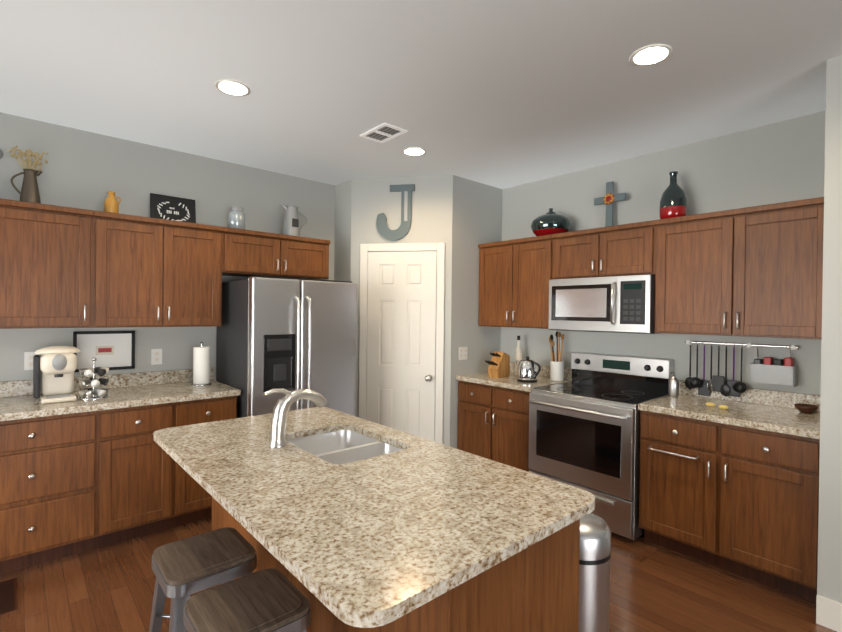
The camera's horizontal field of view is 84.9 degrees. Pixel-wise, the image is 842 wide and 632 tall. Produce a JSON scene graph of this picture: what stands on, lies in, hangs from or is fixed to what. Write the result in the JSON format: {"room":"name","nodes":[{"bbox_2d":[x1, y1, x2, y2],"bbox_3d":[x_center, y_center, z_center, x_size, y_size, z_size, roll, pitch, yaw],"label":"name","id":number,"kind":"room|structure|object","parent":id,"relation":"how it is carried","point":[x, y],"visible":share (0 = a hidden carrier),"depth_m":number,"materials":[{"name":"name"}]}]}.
{"room":"kitchen","nodes":[
{"label":"kitchen","id":0,"kind":"room"},
{"bbox_2d":[0,112,334,381],"bbox_3d":[-2.584,0.071,3.139,7.338,2.740,0.140,0,1,-41],"label":"wall","id":1,"kind":"structure","parent":0,"point":[82,169],"depth_m":3.47,"materials":[{"name":"paint"}]},
{"bbox_2d":[24,352,38,369],"bbox_3d":[-2.579,0.297,3.047,0.075,0.120,0.008,0,1,-41],"label":"electrical outlet","id":2,"kind":"object","parent":1,"relation":"attached to","point":[28,360],"visible":0.52,"depth_m":3.04,"materials":[{"name":"white plastic"}]},
{"bbox_2d":[0,199,107,328],"bbox_3d":[-2.473,-0.306,2.903,0.768,0.760,0.348,0,1,-41],"label":"upper cabinet","id":3,"kind":"object","parent":1,"relation":"attached to","point":[64,267],"depth_m":2.85,"materials":[{"name":"brown wood"}]},
{"bbox_2d":[8,145,48,203],"bbox_3d":[-2.477,-0.876,2.905,0.193,0.379,0.119,0,1,-41],"label":"pitcher","id":4,"kind":"object","parent":3,"relation":"on","point":[29,192],"visible":1,"depth_m":2.89,"materials":[{"name":"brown metal"}]},
{"bbox_2d":[73,331,134,371],"bbox_3d":[-2.271,0.250,3.308,0.368,0.283,0.020,0,1,-41],"label":"picture frame","id":5,"kind":"object","parent":1,"relation":"attached to","point":[112,350],"visible":0.79,"depth_m":3.31,"materials":[{"name":"white paper"}]},
{"bbox_2d":[151,349,161,364],"bbox_3d":[-2.027,0.312,3.532,0.075,0.120,0.008,0,1,-41],"label":"electrical outlet","id":6,"kind":"object","parent":1,"relation":"attached to","point":[156,356],"visible":1,"depth_m":3.53,"materials":[{"name":"white plastic"}]},
{"bbox_2d":[108,212,223,327],"bbox_3d":[-1.960,-0.304,3.354,0.879,0.760,0.348,0,1,-41],"label":"upper cabinet","id":7,"kind":"object","parent":1,"relation":"attached to","point":[162,272],"depth_m":3.25,"materials":[{"name":"brown wood"}]},
{"bbox_2d":[104,191,120,213],"bbox_3d":[-2.146,-0.773,3.203,0.099,0.175,0.086,0,1,-41],"label":"jug","id":8,"kind":"object","parent":7,"relation":"on","point":[111,203],"visible":0.88,"depth_m":3.17,"materials":[{"name":"orange ceramic"}]},
{"bbox_2d":[150,193,195,222],"bbox_3d":[-1.915,-0.806,3.561,0.315,0.240,0.045,0,1,-41],"label":"sign","id":9,"kind":"object","parent":7,"relation":"on","point":[166,207],"visible":0.83,"depth_m":3.55,"materials":[{"name":"black wood"}]},
{"bbox_2d":[224,227,329,279],"bbox_3d":[-1.307,-0.301,3.927,0.998,0.760,0.348,0,1,-41],"label":"upper cabinet","id":10,"kind":"object","parent":1,"relation":"attached to","point":[247,253],"depth_m":3.78,"materials":[{"name":"brown wood"}]},
{"bbox_2d":[228,206,244,229],"bbox_3d":[-1.508,-0.785,3.764,0.131,0.204,0.132,0,1,-41],"label":"mason jar","id":11,"kind":"object","parent":10,"relation":"on","point":[236,216],"visible":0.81,"depth_m":3.71,"materials":[{"name":"clear glass"}]},
{"bbox_2d":[281,203,307,235],"bbox_3d":[-1.124,-0.834,4.097,0.254,0.306,0.156,0,1,-41],"label":"metal pitcher","id":12,"kind":"object","parent":10,"relation":"on","point":[291,224],"visible":0.79,"depth_m":4.03,"materials":[{"name":"grey"}]},
{"bbox_2d":[334,175,501,448],"bbox_3d":[-0.031,0.089,4.595,1.301,2.740,1.044,0,1,-41],"label":"wall","id":13,"kind":"structure","parent":0,"point":[460,218],"depth_m":4.28,"materials":[{"name":"paint"}]},
{"bbox_2d":[376,184,414,240],"bbox_3d":[-0.238,-0.950,4.237,0.354,0.512,0.023,1,0,10],"label":"letter sign","id":14,"kind":"object","parent":13,"relation":"attached to","point":[401,231],"visible":0.9,"depth_m":4.22,"materials":[{"name":"grey metal"}]},
{"bbox_2d":[358,243,444,443],"bbox_3d":[-0.186,0.396,4.239,0.506,2.128,0.628,0,1,-41],"label":"pantry door","id":15,"kind":"structure","parent":13,"relation":"in","point":[401,328],"depth_m":4.23,"materials":[{"name":"white wood"}]},
{"bbox_2d":[459,347,467,359],"bbox_3d":[0.392,0.346,4.268,0.115,0.120,0.008,0,1,-41],"label":"electrical outlet","id":16,"kind":"object","parent":13,"relation":"attached to","point":[463,352],"visible":1,"depth_m":4.27,"materials":[{"name":"white plastic"}]},
{"bbox_2d":[0,518,836,631],"bbox_3d":[-0.140,1.530,0.350,7.338,0.080,7.594,0,1,-41],"label":"floor","id":17,"kind":"structure","parent":0,"point":[653,588],"depth_m":2.43,"materials":[{"name":"brown wood"}]},
{"bbox_2d":[0,577,16,614],"bbox_3d":[-2.149,1.449,2.382,0.090,0.005,0.360,0,1,-41],"label":"floor vent","id":18,"kind":"object","parent":17,"relation":"in","point":[8,596],"visible":1,"depth_m":2.38,"materials":[{"name":"brown wood"}]},
{"bbox_2d":[0,394,115,574],"bbox_3d":[-2.392,1.006,2.817,0.744,0.880,0.618,0,1,-41],"label":"base cabinet","id":19,"kind":"object","parent":17,"relation":"on","point":[77,476],"depth_m":2.66,"materials":[{"name":"brown wood"}]},
{"bbox_2d":[33,346,80,403],"bbox_3d":[-2.277,0.357,2.887,0.234,0.337,0.254,0,1,-41],"label":"coffee maker","id":20,"kind":"object","parent":19,"relation":"on","point":[54,368],"visible":1,"depth_m":2.83,"materials":[{"name":"beige plastic"}]},
{"bbox_2d":[79,358,108,399],"bbox_3d":[-2.095,0.396,2.950,0.157,0.261,0.157,0,1,-41],"label":"carousel","id":21,"kind":"object","parent":19,"relation":"on","point":[90,393],"visible":1,"depth_m":2.91,"materials":[{"name":"silver metal"}]},
{"bbox_2d":[104,384,239,543],"bbox_3d":[-1.849,1.008,3.295,0.837,0.880,0.618,0,1,-41],"label":"base cabinet","id":22,"kind":"object","parent":17,"relation":"on","point":[153,493],"depth_m":3.01,"materials":[{"name":"brown wood"}]},
{"bbox_2d":[191,342,211,386],"bbox_3d":[-1.674,0.361,3.513,0.144,0.332,0.144,0,1,-41],"label":"paper towel","id":23,"kind":"object","parent":22,"relation":"on","point":[201,365],"visible":1,"depth_m":3.46,"materials":[{"name":"white paper"}]},
{"bbox_2d":[149,527,256,631],"bbox_3d":[-0.760,1.147,1.613,0.358,0.653,0.360,0,1,-41],"label":"stool","id":24,"kind":"object","parent":17,"relation":"on","point":[184,569],"visible":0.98,"depth_m":1.56,"materials":[{"name":"brown wood"}]},
{"bbox_2d":[184,568,310,631],"bbox_3d":[-0.504,1.152,1.332,0.358,0.653,0.360,0,1,-41],"label":"stool","id":25,"kind":"object","parent":17,"relation":"on","point":[270,600],"visible":1,"depth_m":1.31,"materials":[{"name":"brown wood"}]},
{"bbox_2d":[216,276,356,417],"bbox_3d":[-1.090,0.582,3.768,0.871,1.742,0.841,0,1,-41],"label":"fridge","id":26,"kind":"object","parent":17,"relation":"on","point":[291,334],"visible":0.58,"depth_m":3.45,"materials":[{"name":"grey metal"}]},
{"bbox_2d":[165,411,594,631],"bbox_3d":[-0.343,1.031,1.835,0.820,0.890,1.704,0,1,-41],"label":"kitchen island","id":27,"kind":"object","parent":17,"relation":"on","point":[341,521],"depth_m":1.36,"materials":[{"name":"stone"}]},
{"bbox_2d":[153,439,392,631],"bbox_3d":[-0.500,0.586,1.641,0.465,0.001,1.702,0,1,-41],"label":"island countertop","id":28,"kind":"structure","parent":27,"relation":"on","point":[339,604],"depth_m":1.14,"materials":[{"name":"beige stone"}]},
{"bbox_2d":[263,388,326,447],"bbox_3d":[-0.545,0.429,2.016,0.294,0.244,0.074,0,1,-41],"label":"faucet","id":29,"kind":"object","parent":27,"relation":"on","point":[279,418],"visible":1,"depth_m":1.95,"materials":[{"name":"silver metal"}]},
{"bbox_2d":[385,503,594,622],"bbox_3d":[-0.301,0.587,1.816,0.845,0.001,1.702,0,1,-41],"label":"island countertop","id":30,"kind":"structure","parent":27,"relation":"on","point":[461,580],"depth_m":1.10,"materials":[{"name":"beige stone"}]},
{"bbox_2d":[456,374,555,468],"bbox_3d":[0.831,1.032,4.123,0.618,0.880,0.822,0,1,-41],"label":"base cabinet","id":31,"kind":"object","parent":17,"relation":"on","point":[490,409],"depth_m":3.93,"materials":[{"name":"brown wood"}]},
{"bbox_2d":[485,351,509,377],"bbox_3d":[0.681,0.437,4.138,0.232,0.225,0.110,0,1,-41],"label":"knife block","id":32,"kind":"object","parent":31,"relation":"on","point":[499,365],"visible":1,"depth_m":4.12,"materials":[{"name":"brown wood"}]},
{"bbox_2d":[515,336,521,374],"bbox_3d":[0.913,0.366,4.308,0.064,0.368,0.063,0,1,-41],"label":"oil bottle","id":33,"kind":"object","parent":31,"relation":"on","point":[518,354],"visible":0.79,"depth_m":4.29,"materials":[{"name":"beige glass"}]},
{"bbox_2d":[578,513,610,631],"bbox_3d":[0.563,1.105,1.645,0.216,0.765,0.225,0,1,-41],"label":"trash can","id":34,"kind":"object","parent":17,"relation":"on","point":[594,567],"visible":0.52,"depth_m":1.55,"materials":[{"name":"silver metal"}]},
{"bbox_2d":[520,382,675,471],"bbox_3d":[1.373,1.043,3.506,0.618,0.880,0.956,0,1,-41],"label":"base cabinet","id":35,"kind":"object","parent":17,"relation":"on","point":[524,458],"depth_m":3.65,"materials":[{"name":"brown wood"}]},
{"bbox_2d":[516,356,540,382],"bbox_3d":[0.907,0.447,3.905,0.176,0.212,0.253,0,1,-41],"label":"kettle","id":36,"kind":"object","parent":35,"relation":"on","point":[528,371],"visible":1,"depth_m":3.84,"materials":[{"name":"silver metal"}]},
{"bbox_2d":[548,331,563,380],"bbox_3d":[1.177,0.344,3.992,0.122,0.424,0.128,0,1,-41],"label":"utensil crock","id":37,"kind":"object","parent":35,"relation":"on","point":[557,370],"visible":1,"depth_m":3.97,"materials":[{"name":"white ceramic"}]},
{"bbox_2d":[528,352,673,540],"bbox_3d":[1.327,0.899,3.462,0.746,1.167,0.809,0,1,-41],"label":"range","id":38,"kind":"object","parent":17,"relation":"on","point":[584,429],"visible":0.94,"depth_m":3.27,"materials":[{"name":"silver metal"}]},
{"bbox_2d":[638,398,819,602],"bbox_3d":[1.942,1.054,2.858,0.618,0.880,0.905,0,1,-41],"label":"base cabinet","id":39,"kind":"object","parent":17,"relation":"on","point":[733,487],"depth_m":2.61,"materials":[{"name":"brown wood"}]},
{"bbox_2d":[668,371,678,396],"bbox_3d":[1.779,0.479,3.247,0.084,0.178,0.065,0,1,-41],"label":"soap dispenser","id":40,"kind":"object","parent":39,"relation":"on","point":[673,386],"visible":1,"depth_m":3.23,"materials":[{"name":"silver metal"}]},
{"bbox_2d":[705,402,714,406],"bbox_3d":[1.826,0.558,2.904,0.036,0.026,0.053,0,1,-41],"label":"lemon","id":41,"kind":"object","parent":39,"relation":"on","point":[710,404],"depth_m":2.89,"materials":[{"name":"yellow food"}]},
{"bbox_2d":[718,405,728,408],"bbox_3d":[1.856,0.559,2.824,0.036,0.026,0.053,0,1,-41],"label":"lemon","id":42,"kind":"object","parent":39,"relation":"on","point":[720,406],"depth_m":2.81,"materials":[{"name":"yellow food"}]},
{"bbox_2d":[794,403,818,413],"bbox_3d":[2.298,0.555,2.746,0.114,0.045,0.113,0,1,-41],"label":"bowl","id":43,"kind":"object","parent":39,"relation":"on","point":[807,408],"visible":1,"depth_m":2.72,"materials":[{"name":"brown wood"}]},
{"bbox_2d":[0,0,841,188],"bbox_3d":[-0.108,-1.300,0.329,7.338,0.100,7.594,0,1,-41],"label":"ceiling","id":44,"kind":"structure","parent":0,"point":[502,94],"depth_m":2.44,"materials":[{"name":"paint"}]},
{"bbox_2d":[215,80,250,95],"bbox_3d":[-1.052,-1.274,2.578,0.184,0.007,0.184,0,1,-41],"label":"recessed light","id":45,"kind":"object","parent":44,"relation":"in","point":[232,87],"visible":1,"depth_m":2.57,"materials":[{"name":"white"}]},
{"bbox_2d":[360,123,407,142],"bbox_3d":[-0.262,-1.269,3.200,0.198,0.008,0.294,0,1,-41],"label":"ceiling vent","id":46,"kind":"object","parent":44,"relation":"in","point":[383,132],"visible":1,"depth_m":3.19,"materials":[{"name":"white metal"}]},
{"bbox_2d":[402,147,425,155],"bbox_3d":[-0.052,-1.270,3.561,0.184,0.007,0.184,0,1,-41],"label":"recessed light","id":47,"kind":"object","parent":44,"relation":"in","point":[413,151],"visible":1,"depth_m":3.55,"materials":[{"name":"white"}]},
{"bbox_2d":[630,44,672,65],"bbox_3d":[1.102,-1.247,2.206,0.184,0.007,0.184,0,1,-41],"label":"recessed light","id":48,"kind":"object","parent":44,"relation":"in","point":[651,55],"visible":1,"depth_m":2.20,"materials":[{"name":"white"}]},
{"bbox_2d":[500,110,825,394],"bbox_3d":[2.626,0.133,2.663,0.140,2.740,7.454,0,1,-41],"label":"wall","id":49,"kind":"structure","parent":0,"point":[779,162],"depth_m":3.32,"materials":[{"name":"paint"}]},
{"bbox_2d":[478,236,541,328],"bbox_3d":[0.942,-0.288,4.209,0.348,0.780,0.806,0,1,-41],"label":"upper cabinet","id":50,"kind":"object","parent":49,"relation":"attached to","point":[510,272],"depth_m":4.10,"materials":[{"name":"brown wood"}]},
{"bbox_2d":[542,221,649,328],"bbox_3d":[1.475,-0.277,3.602,0.348,0.780,0.949,0,1,-41],"label":"upper cabinet","id":51,"kind":"object","parent":49,"relation":"attached to","point":[617,250],"depth_m":3.51,"materials":[{"name":"brown wood"}]},
{"bbox_2d":[531,208,570,235],"bbox_3d":[1.130,-0.807,4.006,0.344,0.265,0.344,0,1,-41],"label":"vase","id":52,"kind":"object","parent":51,"relation":"on","point":[550,222],"visible":0.83,"depth_m":3.88,"materials":[{"name":"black ceramic"}]},
{"bbox_2d":[548,274,658,333],"bbox_3d":[1.436,-0.086,3.571,0.446,0.410,0.800,0,1,-41],"label":"microwave","id":53,"kind":"object","parent":51,"relation":"attached to","point":[620,304],"visible":0.98,"depth_m":3.40,"materials":[{"name":"grey metal"}]},
{"bbox_2d":[594,181,625,226],"bbox_3d":[1.512,-0.873,3.701,0.080,0.410,0.260,0,1,-41],"label":"decor","id":54,"kind":"object","parent":51,"relation":"on","point":[609,198],"visible":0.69,"depth_m":3.69,"materials":[{"name":"blue paint"}]},
{"bbox_2d":[650,197,823,339],"bbox_3d":[2.050,-0.266,2.947,0.348,0.780,0.932,0,1,-41],"label":"upper cabinet","id":55,"kind":"object","parent":49,"relation":"attached to","point":[755,271],"depth_m":2.79,"materials":[{"name":"brown wood"}]},
{"bbox_2d":[659,171,686,218],"bbox_3d":[1.786,-0.839,3.260,0.171,0.355,0.172,0,1,-41],"label":"bottle vase","id":56,"kind":"object","parent":55,"relation":"on","point":[673,201],"visible":0.88,"depth_m":3.20,"materials":[{"name":"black ceramic"}]},
{"bbox_2d":[685,340,797,396],"bbox_3d":[2.104,0.367,3.068,0.103,0.384,0.635,0,1,-41],"label":"utensil rail","id":57,"kind":"object","parent":49,"relation":"attached to","point":[769,372],"visible":0.98,"depth_m":3.02,"materials":[{"name":"silver metal"}]},
{"bbox_2d":[817,56,841,602],"bbox_3d":[2.494,0.136,2.166,0.713,2.740,0.831,0,1,-41],"label":"wall","id":58,"kind":"structure","parent":0,"point":[829,576],"depth_m":2.21,"materials":[{"name":"paint"}]},
{"bbox_2d":[816,595,841,631],"bbox_3d":[2.481,1.438,2.164,0.727,0.135,0.851,0,1,-41],"label":"baseboard","id":59,"kind":"structure","parent":58,"relation":"attached to","point":[829,613],"depth_m":2.21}
]}

